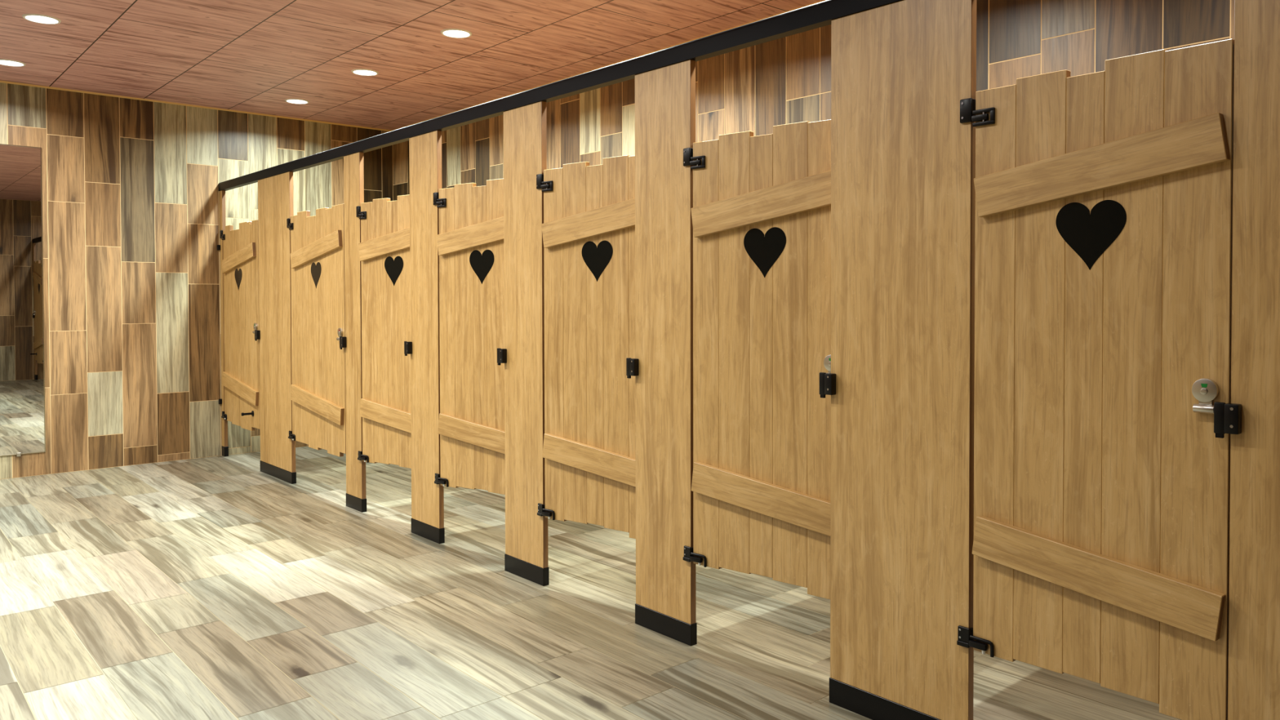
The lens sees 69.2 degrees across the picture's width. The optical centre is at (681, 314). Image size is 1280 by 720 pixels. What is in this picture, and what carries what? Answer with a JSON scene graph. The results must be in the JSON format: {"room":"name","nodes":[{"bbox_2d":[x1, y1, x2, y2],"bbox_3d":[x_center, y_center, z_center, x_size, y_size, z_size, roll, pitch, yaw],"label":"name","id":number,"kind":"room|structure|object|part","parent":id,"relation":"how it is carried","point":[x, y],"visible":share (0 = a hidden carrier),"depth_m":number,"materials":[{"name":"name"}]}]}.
{"room":"public restroom","nodes":[
{"label":"public restroom","id":0,"kind":"room"},
{"bbox_2d":[0,82,393,479],"bbox_3d":[-4.745,-0.234,6.429,5.990,2.948,0.120,-1,1,-42],"label":"wall","id":1,"kind":"structure","parent":0,"point":[131,193],"depth_m":6.97,"materials":[{"name":"brown tile"}]},
{"bbox_2d":[0,143,45,456],"bbox_3d":[-5.258,-0.080,5.870,2.034,2.166,0.018,-1,1,-42],"label":"wall mirror","id":2,"kind":"object","parent":1,"relation":"attached to","point":[22,363],"visible":1,"depth_m":6.47,"materials":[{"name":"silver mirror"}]},
{"bbox_2d":[0,80,391,131],"bbox_3d":[-4.704,-1.601,6.358,5.750,0.013,0.006,-1,1,-42],"label":"trim","id":3,"kind":"structure","parent":1,"relation":"attached to","point":[3,82],"depth_m":7.14,"materials":[{"name":"gold metal"}]},
{"bbox_2d":[0,0,822,130],"bbox_3d":[-1.542,-1.598,2.891,5.990,0.100,9.630,-1,1,-42],"label":"ceiling","id":4,"kind":"structure","parent":0,"point":[246,55],"depth_m":5.48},
{"bbox_2d":[0,58,26,66],"bbox_3d":[-4.265,-1.597,5.888,0.174,0.006,0.174,-1,1,-42],"label":"recessed light","id":5,"kind":"object","parent":4,"relation":"in","point":[2,61],"visible":1,"depth_m":5.89,"materials":[{"name":"white"}]},
{"bbox_2d":[22,13,61,24],"bbox_3d":[-3.424,-1.581,4.966,0.174,0.006,0.174,-1,1,-42],"label":"recessed light","id":6,"kind":"object","parent":4,"relation":"in","point":[37,18],"visible":1,"depth_m":4.96,"materials":[{"name":"white"}]},
{"bbox_2d":[284,98,309,104],"bbox_3d":[-2.921,-1.619,7.053,0.174,0.006,0.174,-1,1,-42],"label":"recessed light","id":7,"kind":"object","parent":4,"relation":"in","point":[300,101],"visible":1,"depth_m":7.05,"materials":[{"name":"white"}]},
{"bbox_2d":[351,68,378,75],"bbox_3d":[-2.096,-1.604,6.149,0.174,0.006,0.174,-1,1,-42],"label":"recessed light","id":8,"kind":"object","parent":4,"relation":"in","point":[363,72],"visible":1,"depth_m":6.14,"materials":[{"name":"white"}]},
{"bbox_2d":[440,28,471,38],"bbox_3d":[-1.271,-1.588,5.245,0.174,0.006,0.174,-1,1,-42],"label":"recessed light","id":9,"kind":"object","parent":4,"relation":"in","point":[451,33],"visible":1,"depth_m":5.23,"materials":[{"name":"white"}]},
{"bbox_2d":[0,446,1180,719],"bbox_3d":[-1.539,1.250,2.943,5.990,0.100,9.630,-1,1,-42],"label":"floor","id":10,"kind":"structure","parent":0,"point":[220,587],"depth_m":3.57,"materials":[{"name":"beige tile"}]},
{"bbox_2d":[217,190,228,456],"bbox_3d":[-3.624,0.074,7.325,0.050,2.097,0.076,-1,1,-42],"label":"post","id":11,"kind":"object","parent":10,"relation":"on","point":[224,448],"visible":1,"depth_m":7.32,"materials":[{"name":"brown wood"}]},
{"bbox_3d":[-3.618,0.035,7.333,0.026,2.021,0.070,-1,1,-42],"label":"panel","id":12,"kind":"part","parent":11,"relation":"part of","materials":[{"name":"brown wood"}]},
{"bbox_2d":[221,219,260,431],"bbox_3d":[-3.344,0.086,6.973,0.105,1.545,0.819,-1,1,-42],"label":"door","id":13,"kind":"structure","parent":11,"relation":"attached to","point":[240,261],"depth_m":6.96,"materials":[{"name":"brown wood"}]},
{"bbox_2d":[254,171,296,484],"bbox_3d":[-2.836,0.088,6.460,0.053,2.097,0.658,-1,1,-42],"label":"post","id":14,"kind":"object","parent":10,"relation":"on","point":[275,193],"visible":0.98,"depth_m":6.43,"materials":[{"name":"brown wood"}]},
{"bbox_2d":[288,204,346,457],"bbox_3d":[-2.317,0.097,5.890,0.048,1.531,0.881,-1,1,-42],"label":"door","id":15,"kind":"structure","parent":14,"relation":"attached to","point":[317,393],"depth_m":5.85,"materials":[{"name":"brown wood"}]},
{"bbox_2d":[217,121,423,191],"bbox_3d":[-2.476,-0.986,6.064,0.042,0.066,3.457,-1,1,-42],"label":"headrail","id":16,"kind":"object","parent":14,"relation":"on","point":[402,135],"visible":0.88,"depth_m":5.67,"materials":[{"name":"black metal"}]},
{"bbox_2d":[339,151,366,512],"bbox_3d":[-1.945,0.105,5.483,0.053,2.097,0.257,-1,1,-42],"label":"post","id":17,"kind":"object","parent":10,"relation":"on","point":[353,166],"visible":1,"depth_m":5.46,"materials":[{"name":"brown wood"}]},
{"bbox_2d":[358,194,411,468],"bbox_3d":[-1.610,0.106,5.201,0.621,1.532,0.048,1,1,37],"label":"door","id":18,"kind":"structure","parent":17,"relation":"attached to","point":[384,246],"depth_m":5.24,"materials":[{"name":"brown wood"}]},
{"bbox_2d":[404,129,444,543],"bbox_3d":[-1.340,0.117,4.820,0.053,2.097,0.341,-1,1,-42],"label":"post","id":19,"kind":"object","parent":10,"relation":"on","point":[424,149],"visible":1,"depth_m":4.80,"materials":[{"name":"brown wood"}]},
{"bbox_2d":[435,178,505,494],"bbox_3d":[-0.971,0.117,4.516,0.621,1.532,0.048,1,1,35],"label":"door","id":20,"kind":"structure","parent":19,"relation":"attached to","point":[470,237],"depth_m":4.55,"materials":[{"name":"brown wood"}]},
{"bbox_2d":[497,101,549,586],"bbox_3d":[-0.709,0.129,4.129,0.053,2.097,0.342,-1,1,-42],"label":"post","id":21,"kind":"object","parent":10,"relation":"on","point":[525,127],"visible":0.99,"depth_m":4.11,"materials":[{"name":"brown wood"}]},
{"bbox_2d":[540,155,635,538],"bbox_3d":[-0.346,0.130,3.814,0.621,1.532,0.048,1,1,37],"label":"door","id":22,"kind":"structure","parent":21,"relation":"attached to","point":[588,225],"depth_m":3.83,"materials":[{"name":"brown wood"}]},
{"bbox_2d":[626,59,697,645],"bbox_3d":[-0.077,0.141,3.436,0.053,2.097,0.343,-1,1,-42],"label":"post","id":23,"kind":"object","parent":10,"relation":"on","point":[662,366],"visible":0.99,"depth_m":3.42,"materials":[{"name":"brown wood"}]},
{"bbox_2d":[689,119,831,599],"bbox_3d":[0.277,0.142,3.109,0.621,1.532,0.048,1,1,40],"label":"door","id":24,"kind":"structure","parent":23,"relation":"attached to","point":[761,211],"depth_m":3.10,"materials":[{"name":"brown wood"}]},
{"bbox_2d":[819,0,976,719],"bbox_3d":[0.613,0.154,2.680,0.053,2.097,0.506,-1,1,-42],"label":"partition panel","id":25,"kind":"object","parent":10,"relation":"on","point":[900,384],"visible":0.98,"depth_m":2.65,"materials":[{"name":"brown wood"}]},
{"bbox_2d":[423,0,902,133],"bbox_3d":[0.688,-0.926,2.596,0.042,0.066,5.930,-1,1,-42],"label":"headrail","id":26,"kind":"object","parent":25,"relation":"on","point":[819,15],"visible":0.89,"depth_m":3.34,"materials":[{"name":"black metal"}]},
{"bbox_2d":[968,39,1234,719],"bbox_3d":[0.993,0.156,2.263,0.048,1.532,0.621,-1,1,-42],"label":"door","id":27,"kind":"structure","parent":25,"relation":"attached to","point":[1104,220],"depth_m":2.22,"materials":[{"name":"brown wood"}]},
{"bbox_2d":[1213,0,1279,719],"bbox_3d":[1.304,0.167,1.923,0.053,2.097,0.347,-1,1,-42],"label":"partition panel","id":28,"kind":"object","parent":10,"relation":"on","point":[1251,420],"visible":1,"depth_m":1.99,"materials":[{"name":"brown wood"}]},
{"bbox_2d":[392,0,1234,200],"bbox_3d":[0.628,-0.213,4.895,0.120,2.948,9.630,-1,1,-42],"label":"wall","id":29,"kind":"structure","parent":0,"point":[757,88],"depth_m":4.81,"materials":[{"name":"brown tile"}]},
{"bbox_2d":[392,0,826,130],"bbox_3d":[0.582,-1.579,4.825,0.006,0.013,9.384,-1,1,-42],"label":"trim","id":30,"kind":"structure","parent":29,"relation":"attached to","point":[823,0],"depth_m":5.75,"materials":[{"name":"gold metal"}]}
]}

